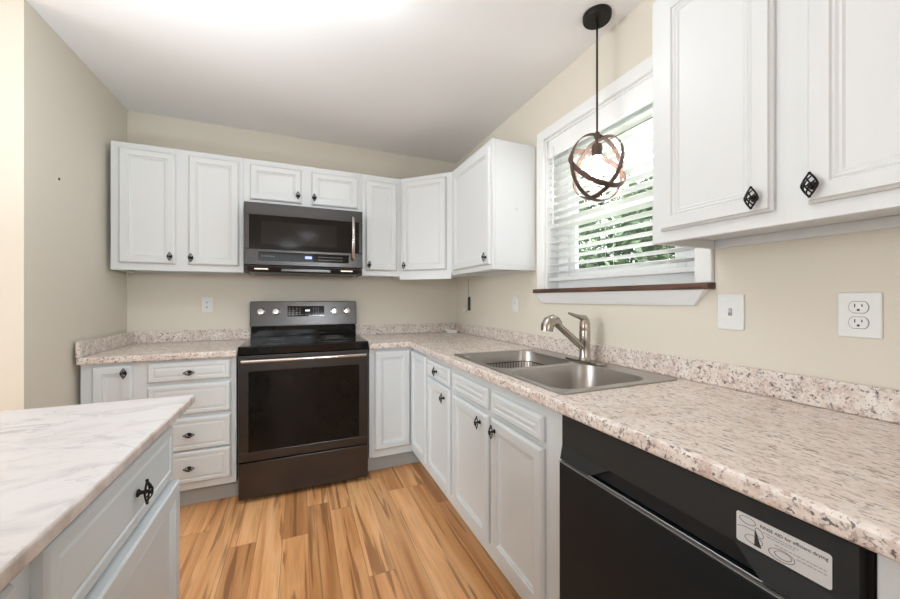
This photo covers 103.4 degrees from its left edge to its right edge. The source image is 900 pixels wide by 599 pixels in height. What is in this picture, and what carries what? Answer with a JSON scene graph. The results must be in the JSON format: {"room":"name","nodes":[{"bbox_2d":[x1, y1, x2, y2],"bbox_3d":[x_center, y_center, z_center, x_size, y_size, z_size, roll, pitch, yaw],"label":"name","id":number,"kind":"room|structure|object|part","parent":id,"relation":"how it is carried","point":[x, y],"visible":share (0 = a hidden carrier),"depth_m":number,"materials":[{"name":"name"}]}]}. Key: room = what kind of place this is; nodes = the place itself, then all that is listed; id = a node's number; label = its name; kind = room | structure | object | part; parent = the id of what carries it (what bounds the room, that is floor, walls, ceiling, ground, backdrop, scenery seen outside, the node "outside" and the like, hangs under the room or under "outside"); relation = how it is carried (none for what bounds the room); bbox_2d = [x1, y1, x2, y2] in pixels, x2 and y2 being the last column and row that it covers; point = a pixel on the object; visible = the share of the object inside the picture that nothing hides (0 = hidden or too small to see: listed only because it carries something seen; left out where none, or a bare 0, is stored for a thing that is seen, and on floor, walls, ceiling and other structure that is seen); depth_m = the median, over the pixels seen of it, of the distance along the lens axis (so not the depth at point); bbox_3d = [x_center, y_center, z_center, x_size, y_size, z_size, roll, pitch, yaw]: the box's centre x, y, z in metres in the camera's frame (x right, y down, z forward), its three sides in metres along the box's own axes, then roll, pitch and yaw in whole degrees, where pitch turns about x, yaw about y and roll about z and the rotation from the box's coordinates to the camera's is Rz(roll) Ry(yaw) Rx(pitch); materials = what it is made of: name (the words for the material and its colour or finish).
{"room":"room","nodes":[
{"label":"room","id":0,"kind":"room"},
{"bbox_2d":[0,0,126,410],"bbox_3d":[-2.019,-0.028,1.898,0.124,2.455,0.958,0,0,-23],"label":"wall","id":1,"kind":"structure","parent":0,"point":[59,288],"depth_m":1.62,"materials":[{"name":"beige paint"}]},
{"bbox_2d":[127,110,456,331],"bbox_3d":[-1.124,-0.028,2.859,2.520,2.455,0.120,0,0,-23],"label":"wall","id":2,"kind":"structure","parent":0,"point":[155,301],"depth_m":2.67,"materials":[{"name":"beige paint"}]},
{"bbox_2d":[111,140,249,275],"bbox_3d":[-1.736,-0.553,2.345,0.685,0.762,0.351,0,0,-23],"label":"upper cabinet","id":3,"kind":"object","parent":2,"relation":"attached to","point":[174,211],"visible":1,"depth_m":2.22,"materials":[{"name":"white paint"}]},
{"bbox_3d":[-1.833,-0.556,2.154,0.276,0.685,0.020,0,0,-23],"label":"door","id":4,"kind":"part","parent":3,"relation":"part of","materials":[{"name":"white paint"}]},
{"bbox_3d":[-1.518,-0.557,2.287,0.276,0.687,0.020,0,0,-23],"label":"door","id":5,"kind":"part","parent":3,"relation":"part of","materials":[{"name":"white paint"}]},
{"bbox_2d":[133,328,250,343],"bbox_3d":[-1.793,0.260,2.501,0.687,0.080,0.019,0,0,-23],"label":"backsplash","id":6,"kind":"structure","parent":2,"relation":"attached to","point":[245,333],"depth_m":2.48,"materials":[{"name":"stone"}]},
{"bbox_2d":[201,297,212,312],"bbox_3d":[-1.733,0.045,2.533,0.070,0.110,0.009,0,0,-23],"label":"wall outlet","id":7,"kind":"object","parent":2,"relation":"attached to","point":[206,302],"visible":1,"depth_m":2.53,"materials":[{"name":"white plastic"}]},
{"bbox_2d":[204,300,209,309],"bbox_3d":[-1.732,0.045,2.530,0.034,0.068,0.002,0,0,-23],"label":"receptacle","id":8,"kind":"object","parent":7,"relation":"attached to","point":[206,302],"depth_m":2.53,"materials":[{"name":"white plastic"}]},
{"bbox_2d":[244,158,361,211],"bbox_3d":[-1.065,-0.780,2.628,0.770,0.308,0.351,0,0,-23],"label":"upper cabinet","id":9,"kind":"object","parent":2,"relation":"attached to","point":[264,181],"visible":0.91,"depth_m":2.48,"materials":[{"name":"white paint"}]},
{"bbox_3d":[-1.186,-0.781,2.426,0.317,0.234,0.020,0,0,-23],"label":"door","id":10,"kind":"part","parent":9,"relation":"part of","materials":[{"name":"white paint"}]},
{"bbox_2d":[244,201,362,276],"bbox_3d":[-1.040,-0.400,2.572,0.742,0.448,0.471,0,0,-23],"label":"microwave","id":11,"kind":"object","parent":9,"relation":"attached to","point":[280,240],"visible":1,"depth_m":2.40,"materials":[{"name":"black metal"}]},
{"bbox_3d":[-0.681,-0.425,2.497,0.023,0.320,0.054,0,0,-23],"label":"door handle","id":12,"kind":"part","parent":11,"relation":"part of","materials":[{"name":"metal"}]},
{"bbox_3d":[-0.833,-0.780,2.575,0.321,0.232,0.020,0,0,-23],"label":"door","id":13,"kind":"part","parent":9,"relation":"part of","materials":[{"name":"white paint"}]},
{"bbox_2d":[356,174,400,278],"bbox_3d":[-0.572,-0.553,2.835,0.298,0.762,0.351,0,0,-23],"label":"upper cabinet","id":14,"kind":"object","parent":2,"relation":"attached to","point":[381,196],"visible":0.98,"depth_m":2.71,"materials":[{"name":"white paint"}]},
{"bbox_3d":[-0.522,-0.551,2.706,0.237,0.674,0.020,0,0,-23],"label":"door","id":15,"kind":"part","parent":14,"relation":"part of","materials":[{"name":"white paint"}]},
{"bbox_2d":[400,172,466,279],"bbox_3d":[-0.106,-0.540,2.885,0.622,0.788,0.622,0,0,-23],"label":"upper cabinet","id":16,"kind":"object","parent":2,"relation":"attached to","point":[426,201],"visible":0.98,"depth_m":2.68,"materials":[{"name":"white paint"}]},
{"bbox_3d":[-0.200,-0.558,2.690,0.368,0.687,0.020,0,0,22],"label":"door","id":17,"kind":"part","parent":16,"relation":"part of","materials":[{"name":"white paint"}]},
{"bbox_2d":[27,0,643,162],"bbox_3d":[-1.045,-1.285,-1.773,6.230,0.060,8.720,0,0,-23],"label":"ceiling","id":18,"kind":"structure","parent":0,"point":[429,79],"depth_m":1.87,"materials":[{"name":"white paint"}]},
{"bbox_2d":[568,4,625,201],"bbox_3d":[0.650,-0.841,1.571,0.249,0.827,0.211,0,0,11],"label":"pendant lamp","id":19,"kind":"object","parent":18,"relation":"hanging from","point":[596,17],"visible":1,"depth_m":1.55,"materials":[{"name":"black metal"}]},
{"bbox_2d":[592,131,601,157],"bbox_3d":[0.650,-0.683,1.571,0.044,0.112,0.044,0,0,-23],"label":"socket","id":20,"kind":"object","parent":19,"relation":"attached to","point":[597,147],"depth_m":1.56,"materials":[{"name":"brown metal"}]},
{"bbox_3d":[0.650,-0.983,1.571,0.009,0.494,0.009,0,0,-23],"label":"rod","id":21,"kind":"part","parent":19,"relation":"part of","materials":[{"name":"black metal"}]},
{"bbox_3d":[0.650,-0.581,1.571,0.064,0.093,0.064,0,0,-23],"label":"bulb","id":22,"kind":"part","parent":19,"relation":"part of","materials":[{"name":"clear glass"}]},
{"bbox_2d":[180,462,520,598],"bbox_3d":[-1.045,1.230,-1.773,6.230,0.060,8.720,0,0,-23],"label":"floor","id":23,"kind":"structure","parent":0,"point":[393,532],"depth_m":1.72,"materials":[{"name":"brown wood"}]},
{"bbox_2d":[0,426,179,598],"bbox_3d":[-0.839,0.763,0.310,0.707,0.874,1.240,0,0,-23],"label":"base cabinet","id":24,"kind":"object","parent":23,"relation":"on","point":[125,544],"visible":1,"depth_m":0.70,"materials":[{"name":"grey paint"}]},
{"bbox_3d":[-0.435,0.424,0.167,0.020,0.140,0.593,0,0,-23],"label":"drawer","id":25,"kind":"part","parent":24,"relation":"part of","materials":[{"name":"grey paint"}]},
{"bbox_2d":[0,395,194,590],"bbox_3d":[-0.974,0.313,0.291,0.962,0.026,1.389,0,0,-23],"label":"countertop","id":26,"kind":"structure","parent":24,"relation":"on","point":[55,462],"depth_m":0.67,"materials":[{"name":"stone"}]},
{"bbox_3d":[-0.670,0.788,0.745,0.035,0.564,0.535,0,0,-23],"label":"door","id":27,"kind":"part","parent":24,"relation":"part of","materials":[{"name":"grey paint"}]},
{"bbox_3d":[-0.667,0.423,0.778,0.027,0.056,0.031,0,0,-23],"label":"knob","id":28,"kind":"part","parent":24,"relation":"part of","materials":[{"name":"black metal"}]},
{"bbox_2d":[81,355,239,505],"bbox_3d":[-1.679,0.769,2.206,0.690,0.862,0.652,0,0,-23],"label":"base cabinet","id":29,"kind":"object","parent":23,"relation":"on","point":[205,436],"visible":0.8,"depth_m":1.99,"materials":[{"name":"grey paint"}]},
{"bbox_3d":[-1.764,0.689,1.856,0.166,0.673,0.020,0,0,-23],"label":"door","id":30,"kind":"part","parent":29,"relation":"part of","materials":[{"name":"grey paint"}]},
{"bbox_3d":[-1.706,0.391,1.855,0.031,0.056,0.027,0,0,-23],"label":"knob","id":31,"kind":"part","parent":29,"relation":"part of","materials":[{"name":"black metal"}]},
{"bbox_2d":[75,328,250,364],"bbox_3d":[-1.681,0.279,2.213,0.705,0.118,0.636,0,0,-23],"label":"countertop","id":32,"kind":"structure","parent":29,"relation":"on","point":[139,346],"depth_m":2.14,"materials":[{"name":"stone"}]},
{"bbox_3d":[-1.445,0.756,1.965,0.056,0.031,0.027,0,0,-23],"label":"knob","id":33,"kind":"part","parent":29,"relation":"part of","materials":[{"name":"black metal"}]},
{"bbox_3d":[-1.445,0.943,1.965,0.056,0.031,0.027,0,0,-23],"label":"knob","id":34,"kind":"part","parent":29,"relation":"part of","materials":[{"name":"black metal"}]},
{"bbox_3d":[-1.452,0.562,1.988,0.388,0.169,0.020,0,0,-23],"label":"drawer","id":35,"kind":"part","parent":29,"relation":"part of","materials":[{"name":"grey paint"}]},
{"bbox_3d":[-1.452,0.404,1.988,0.388,0.108,0.020,0,0,-23],"label":"drawer","id":36,"kind":"part","parent":29,"relation":"part of","materials":[{"name":"grey paint"}]},
{"bbox_3d":[-1.445,0.410,1.965,0.056,0.031,0.027,0,0,-23],"label":"knob","id":37,"kind":"part","parent":29,"relation":"part of","materials":[{"name":"black metal"}]},
{"bbox_3d":[-1.452,0.943,1.988,0.388,0.179,0.020,0,0,-23],"label":"drawer","id":38,"kind":"part","parent":29,"relation":"part of","materials":[{"name":"grey paint"}]},
{"bbox_3d":[-1.452,0.756,1.988,0.388,0.181,0.020,0,0,-23],"label":"drawer","id":39,"kind":"part","parent":29,"relation":"part of","materials":[{"name":"grey paint"}]},
{"bbox_2d":[238,301,367,500],"bbox_3d":[-0.989,0.610,2.452,0.748,1.180,0.668,0,0,-23],"label":"range","id":40,"kind":"object","parent":23,"relation":"on","point":[303,365],"visible":1,"depth_m":2.22,"materials":[{"name":"black metal"}]},
{"bbox_3d":[-1.364,0.094,2.564,0.054,0.054,0.036,0,-7,-23],"label":"control knob","id":41,"kind":"part","parent":40,"relation":"part of","materials":[{"name":"silver metal"}]},
{"bbox_3d":[-1.275,0.094,2.602,0.054,0.054,0.036,0,-7,-23],"label":"control knob","id":42,"kind":"part","parent":40,"relation":"part of","materials":[{"name":"silver metal"}]},
{"bbox_3d":[-0.890,1.066,2.217,0.742,0.208,0.042,0,0,-23],"label":"storage drawer","id":43,"kind":"part","parent":40,"relation":"part of","materials":[{"name":"black metal"}]},
{"bbox_3d":[-0.890,0.643,2.216,0.742,0.619,0.044,0,0,-23],"label":"oven door","id":44,"kind":"part","parent":40,"relation":"part of","materials":[{"name":"black glass"}]},
{"bbox_2d":[238,333,367,354],"bbox_3d":[-1.000,0.303,2.477,0.748,0.051,0.614,0,0,-23],"label":"cooktop","id":45,"kind":"object","parent":40,"relation":"in","point":[266,343],"depth_m":2.27,"materials":[{"name":"black glass"}]},
{"bbox_3d":[-1.103,0.111,2.723,0.748,0.182,0.080,0,0,-23],"label":"control panel","id":46,"kind":"part","parent":40,"relation":"part of","materials":[{"name":"silver metal"}]},
{"bbox_3d":[-0.871,0.362,2.170,0.706,0.020,0.057,0,0,-23],"label":"door handle","id":47,"kind":"part","parent":40,"relation":"part of","materials":[{"name":"metal"}]},
{"bbox_3d":[-0.898,0.094,2.760,0.054,0.054,0.036,0,-7,-23],"label":"control knob","id":48,"kind":"part","parent":40,"relation":"part of","materials":[{"name":"silver metal"}]},
{"bbox_3d":[-0.809,0.094,2.798,0.054,0.054,0.036,0,-7,-23],"label":"control knob","id":49,"kind":"part","parent":40,"relation":"part of","materials":[{"name":"silver metal"}]},
{"bbox_2d":[367,347,427,470],"bbox_3d":[-0.177,0.769,2.683,0.909,0.862,0.938,0,0,-23],"label":"base cabinet","id":50,"kind":"object","parent":23,"relation":"on","point":[397,377],"visible":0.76,"depth_m":2.42,"materials":[{"name":"grey paint"}]},
{"bbox_3d":[-0.392,0.689,2.434,0.245,0.663,0.020,0,0,-23],"label":"door","id":51,"kind":"part","parent":50,"relation":"part of","materials":[{"name":"grey paint"}]},
{"bbox_3d":[-0.205,0.689,2.335,0.020,0.663,0.300,0,0,-23],"label":"door","id":52,"kind":"part","parent":50,"relation":"part of","materials":[{"name":"grey paint"}]},
{"bbox_2d":[356,322,899,562],"bbox_3d":[0.277,0.279,1.599,0.913,0.118,3.289,0,0,-23],"label":"countertop","id":53,"kind":"structure","parent":50,"relation":"on","point":[822,453],"depth_m":0.86,"materials":[{"name":"stone"}]},
{"bbox_2d":[445,329,457,332],"bbox_3d":[0.015,0.287,3.138,0.116,0.024,0.076,0,0,0],"label":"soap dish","id":54,"kind":"object","parent":53,"relation":"on","point":[446,330],"visible":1,"depth_m":3.10,"materials":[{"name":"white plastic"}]},
{"bbox_2d":[454,349,676,394],"bbox_3d":[0.430,0.379,1.596,0.539,0.171,0.853,0,0,-23],"label":"sink","id":55,"kind":"object","parent":53,"relation":"in","point":[558,374],"visible":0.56,"depth_m":1.54,"materials":[{"name":"metal"}]},
{"bbox_2d":[487,361,542,367],"bbox_3d":[0.327,0.398,1.745,0.304,0.132,0.244,0,0,-23],"label":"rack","id":56,"kind":"object","parent":55,"relation":"in","point":[512,361],"visible":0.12,"depth_m":1.86,"materials":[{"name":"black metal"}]},
{"bbox_3d":[0.355,0.380,1.775,0.531,0.170,0.457,0,0,-23],"label":"bowl","id":57,"kind":"part","parent":55,"relation":"part of","materials":[{"name":"metal"}]},
{"bbox_3d":[0.519,0.380,1.386,0.531,0.170,0.388,0,0,-23],"label":"bowl","id":58,"kind":"part","parent":55,"relation":"part of","materials":[{"name":"metal"}]},
{"bbox_2d":[541,312,606,365],"bbox_3d":[0.533,0.178,1.624,0.274,0.233,0.244,0,0,-23],"label":"kitchen faucet","id":59,"kind":"object","parent":53,"relation":"on","point":[548,323],"visible":1,"depth_m":1.64,"materials":[{"name":"silver metal"}]},
{"bbox_3d":[0.551,0.172,1.631,0.185,0.150,0.031,0,0,-23],"label":"spout","id":60,"kind":"part","parent":59,"relation":"part of","materials":[{"name":"silver metal"}]},
{"bbox_3d":[0.597,0.090,1.651,0.118,0.056,0.032,0,0,-23],"label":"lever","id":61,"kind":"part","parent":59,"relation":"part of","materials":[{"name":"silver metal"}]},
{"bbox_2d":[578,319,590,360],"bbox_3d":[0.632,0.187,1.665,0.060,0.196,0.060,0,0,-23],"label":"faucet","id":62,"kind":"object","parent":59,"relation":"on","point":[584,325],"depth_m":1.64,"materials":[{"name":"silver metal"}]},
{"bbox_3d":[0.632,0.290,1.665,0.056,0.009,0.244,0,0,-23],"label":"plate","id":63,"kind":"part","parent":59,"relation":"part of","materials":[{"name":"silver metal"}]},
{"bbox_2d":[427,355,451,503],"bbox_3d":[0.196,0.769,2.129,0.652,0.862,0.372,0,0,-23],"label":"base cabinet","id":64,"kind":"object","parent":23,"relation":"on","point":[439,379],"visible":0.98,"depth_m":1.98,"materials":[{"name":"grey paint"}]},
{"bbox_3d":[-0.066,0.413,2.007,0.020,0.098,0.343,0,0,-23],"label":"drawer","id":65,"kind":"part","parent":64,"relation":"part of","materials":[{"name":"grey paint"}]},
{"bbox_2d":[452,366,562,598],"bbox_3d":[0.433,0.769,1.565,0.652,0.862,0.848,0,0,-23],"label":"base cabinet","id":66,"kind":"object","parent":23,"relation":"on","point":[507,445],"visible":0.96,"depth_m":1.32,"materials":[{"name":"grey paint"}]},
{"bbox_3d":[0.091,0.418,1.634,0.020,0.088,0.357,0,0,-23],"label":"false drawer","id":67,"kind":"part","parent":66,"relation":"part of","materials":[{"name":"grey paint"}]},
{"bbox_3d":[0.091,0.750,1.634,0.020,0.530,0.357,0,0,-23],"label":"door","id":68,"kind":"part","parent":66,"relation":"part of","materials":[{"name":"grey paint"}]},
{"bbox_3d":[0.115,0.528,1.515,0.027,0.056,0.031,0,0,-23],"label":"knob","id":69,"kind":"part","parent":66,"relation":"part of","materials":[{"name":"black metal"}]},
{"bbox_3d":[0.164,0.525,1.400,0.027,0.056,0.031,0,0,-23],"label":"knob","id":70,"kind":"part","parent":66,"relation":"part of","materials":[{"name":"black metal"}]},
{"bbox_3d":[0.236,0.420,1.288,0.020,0.084,0.327,0,0,-23],"label":"false drawer","id":71,"kind":"part","parent":66,"relation":"part of","materials":[{"name":"grey paint"}]},
{"bbox_3d":[0.236,0.748,1.288,0.020,0.534,0.327,0,0,-23],"label":"door","id":72,"kind":"part","parent":66,"relation":"part of","materials":[{"name":"grey paint"}]},
{"bbox_2d":[559,415,876,598],"bbox_3d":[0.720,0.771,0.885,0.613,0.858,0.618,0,0,-23],"label":"dishwasher","id":73,"kind":"object","parent":23,"relation":"on","point":[636,523],"visible":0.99,"depth_m":0.73,"materials":[{"name":"black plastic"}]},
{"bbox_3d":[0.455,0.784,0.774,0.036,0.612,0.606,0,0,-23],"label":"door panel","id":74,"kind":"part","parent":73,"relation":"part of","materials":[{"name":"black metal"}]},
{"bbox_3d":[0.444,0.477,0.769,0.013,0.002,0.606,0,0,-23],"label":"door trim","id":75,"kind":"part","parent":73,"relation":"part of","materials":[{"name":"black metal"}]},
{"bbox_3d":[0.443,0.469,0.766,0.002,0.002,0.385,0,0,-23],"label":"pocket trim","id":76,"kind":"part","parent":73,"relation":"part of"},
{"bbox_2d":[763,532,826,575],"bbox_3d":[0.539,0.399,0.557,0.001,0.017,0.078,0,0,-23],"label":"print","id":77,"kind":"object","parent":73,"relation":"on","point":[804,558],"depth_m":0.56},
{"bbox_2d":[867,549,876,598],"bbox_3d":[0.738,0.721,0.893,0.575,0.758,0.618,0,0,-23],"label":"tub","id":78,"kind":"object","parent":73,"relation":"in","point":[871,556],"depth_m":0.50,"materials":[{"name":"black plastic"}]},
{"bbox_2d":[877,554,899,598],"bbox_3d":[0.939,0.769,0.364,0.652,0.862,0.500,0,0,-23],"label":"base cabinet","id":79,"kind":"object","parent":23,"relation":"on","point":[888,570],"visible":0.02,"depth_m":0.48,"materials":[{"name":"grey paint"}]},
{"bbox_2d":[457,0,899,389],"bbox_3d":[1.746,-0.028,-0.543,0.130,2.455,8.620,0,0,-23],"label":"wall","id":80,"kind":"structure","parent":0,"point":[791,288],"depth_m":1.18,"materials":[{"name":"beige paint"}]},
{"bbox_2d":[463,279,470,311],"bbox_3d":[0.144,-0.028,3.038,0.043,0.289,0.078,0,0,-23],"label":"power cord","id":81,"kind":"object","parent":80,"relation":"attached to","point":[468,300],"visible":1,"depth_m":3.03,"materials":[{"name":"black plastic"}]},
{"bbox_3d":[0.164,0.042,3.042,0.004,0.124,0.070,0,0,-23],"label":"plate","id":82,"kind":"part","parent":81,"relation":"part of","materials":[{"name":"black plastic"}]},
{"bbox_2d":[452,138,535,275],"bbox_3d":[0.250,-0.553,2.387,0.351,0.762,0.596,0,0,-23],"label":"upper cabinet","id":83,"kind":"object","parent":80,"relation":"attached to","point":[490,237],"visible":1,"depth_m":2.15,"materials":[{"name":"white paint"}]},
{"bbox_3d":[0.130,-0.548,2.317,0.020,0.692,0.533,0,0,-23],"label":"door","id":84,"kind":"part","parent":83,"relation":"part of","materials":[{"name":"white paint"}]},
{"bbox_2d":[512,295,518,311],"bbox_3d":[0.435,0.034,2.382,0.016,0.112,0.072,0,0,-23],"label":"light switch","id":85,"kind":"object","parent":80,"relation":"attached to","point":[515,298],"visible":1,"depth_m":2.38,"materials":[{"name":"white plastic"}]},
{"bbox_2d":[533,55,715,305],"bbox_3d":[0.771,-0.482,1.715,0.175,1.016,0.999,0,0,-23],"label":"window","id":86,"kind":"structure","parent":80,"relation":"in","point":[683,289],"depth_m":1.75,"materials":[{"name":"white paint"}]},
{"bbox_3d":[0.844,-0.644,1.742,0.013,0.449,0.673,0,0,-23],"label":"sash","id":87,"kind":"part","parent":86,"relation":"part of","materials":[{"name":"white paint"}]},
{"bbox_2d":[548,76,694,281],"bbox_3d":[0.760,-0.510,1.707,0.067,0.821,0.837,0,0,-23],"label":"window blind","id":88,"kind":"object","parent":86,"relation":"attached to","point":[641,95],"visible":0.62,"depth_m":1.68,"materials":[{"name":"white paint"}]},
{"bbox_3d":[0.764,-0.869,1.709,0.056,0.105,0.837,0,0,-23],"label":"head rail","id":89,"kind":"part","parent":88,"relation":"part of","materials":[{"name":"white paint"}]},
{"bbox_3d":[0.767,-0.500,1.708,0.054,0.761,0.002,0,0,-23],"label":"ladder cord","id":90,"kind":"part","parent":88,"relation":"part of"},
{"bbox_3d":[0.766,-0.110,1.710,0.052,0.020,0.837,0,0,-23],"label":"rail","id":91,"kind":"part","parent":88,"relation":"part of","materials":[{"name":"white plastic"}]},
{"bbox_3d":[0.717,-0.044,1.691,0.057,0.023,0.998,0,0,-23],"label":"sill","id":92,"kind":"part","parent":86,"relation":"part of","materials":[{"name":"brown wood"}]},
{"bbox_3d":[0.831,-0.488,1.737,0.043,0.865,0.849,0,0,-23],"label":"frame","id":93,"kind":"part","parent":86,"relation":"part of","materials":[{"name":"white paint"}]},
{"bbox_3d":[0.826,-0.286,1.735,0.022,0.337,0.673,0,0,-23],"label":"sash","id":94,"kind":"part","parent":86,"relation":"part of","materials":[{"name":"white paint"}]},
{"bbox_2d":[356,322,899,423],"bbox_3d":[0.277,0.260,1.599,0.913,0.080,3.289,0,0,-23],"label":"backsplash","id":95,"kind":"structure","parent":80,"relation":"attached to","point":[879,403],"depth_m":1.19,"materials":[{"name":"stone"}]},
{"bbox_2d":[718,294,744,330],"bbox_3d":[0.936,0.045,1.189,0.018,0.118,0.080,0,0,-23],"label":"light switch","id":96,"kind":"object","parent":80,"relation":"attached to","point":[731,308],"visible":1,"depth_m":1.19,"materials":[{"name":"white plastic"}]},
{"bbox_2d":[653,0,899,248],"bbox_3d":[0.899,-0.553,0.847,0.351,0.762,0.715,0,0,-23],"label":"upper cabinet","id":97,"kind":"object","parent":80,"relation":"attached to","point":[774,120],"visible":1,"depth_m":0.84,"materials":[{"name":"white paint"}]},
{"bbox_3d":[0.701,-0.552,0.960,0.020,0.693,0.282,0,0,-23],"label":"door","id":98,"kind":"part","parent":97,"relation":"part of","materials":[{"name":"white paint"}]},
{"bbox_3d":[0.722,-0.241,0.850,0.027,0.056,0.031,0,0,-23],"label":"knob","id":99,"kind":"part","parent":97,"relation":"part of","materials":[{"name":"black metal"}]},
{"bbox_3d":[0.763,-0.241,0.753,0.027,0.056,0.031,0,0,-23],"label":"knob","id":100,"kind":"part","parent":97,"relation":"part of","materials":[{"name":"black metal"}]},
{"bbox_3d":[0.836,-0.552,0.639,0.020,0.693,0.294,0,0,-23],"label":"door","id":101,"kind":"part","parent":97,"relation":"part of","materials":[{"name":"white paint"}]},
{"bbox_2d":[838,292,882,338],"bbox_3d":[1.056,0.042,0.917,0.009,0.117,0.080,0,0,-23],"label":"wall outlet","id":102,"kind":"object","parent":80,"relation":"attached to","point":[860,314],"visible":1,"depth_m":0.91,"materials":[{"name":"white plastic"}]},
{"bbox_2d":[848,317,868,328],"bbox_3d":[1.053,0.062,0.916,0.003,0.031,0.037,0,0,-23],"label":"receptacle","id":103,"kind":"object","parent":102,"relation":"attached to","point":[853,322],"depth_m":0.91,"materials":[{"name":"white plastic"}]},
{"bbox_2d":[848,301,868,312],"bbox_3d":[1.053,0.022,0.916,0.003,0.031,0.037,0,0,-23],"label":"receptacle","id":104,"kind":"object","parent":102,"relation":"attached to","point":[853,306],"depth_m":0.91,"materials":[{"name":"white plastic"}]},
{"bbox_3d":[1.085,-1.145,1.826,0.490,0.030,5.500,0,0,-23],"label":"soffit","id":105,"kind":"structure","parent":80,"relation":"attached to","visible":0},
{"bbox_2d":[579,117,652,154],"bbox_3d":[1.306,-1.103,1.919,0.030,0.055,5.500,0,0,-23],"label":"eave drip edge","id":106,"kind":"structure","parent":105,"relation":"attached to","point":[651,117],"depth_m":2.27,"materials":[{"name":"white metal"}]},
{"label":"outside","id":107,"kind":"structure","parent":0,"visible":0},
{"bbox_3d":[6.719,1.475,8.268,15.865,0.050,16.000,0,0,-23],"label":"lawn","id":108,"kind":"structure","parent":107,"visible":0},
{"bbox_2d":[578,194,598,264],"bbox_3d":[1.989,-0.410,7.545,2.591,3.725,2.938,0,0,6],"label":"leafy tree","id":109,"kind":"object","parent":108,"relation":"on","point":[595,238],"visible":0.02,"depth_m":6.91,"materials":[{"name":"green plant"}]},
{"bbox_2d":[579,190,634,267],"bbox_3d":[4.473,-0.971,11.154,3.718,4.846,3.704,0,0,33],"label":"leafy tree","id":110,"kind":"object","parent":108,"relation":"on","point":[612,190],"visible":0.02,"depth_m":10.84,"materials":[{"name":"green plant"}]},
{"bbox_2d":[578,176,674,268],"bbox_3d":[2.649,-0.220,4.873,2.946,3.441,2.773,0,0,45],"label":"leafy tree","id":111,"kind":"object","parent":108,"relation":"on","point":[645,219],"visible":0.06,"depth_m":4.60,"materials":[{"name":"green plant"}]},
{"bbox_2d":[619,166,674,262],"bbox_3d":[4.826,-0.647,7.372,3.251,4.200,3.125,0,0,22],"label":"leafy tree","id":112,"kind":"object","parent":108,"relation":"on","point":[647,179],"visible":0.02,"depth_m":6.96,"materials":[{"name":"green plant"}]}
]}

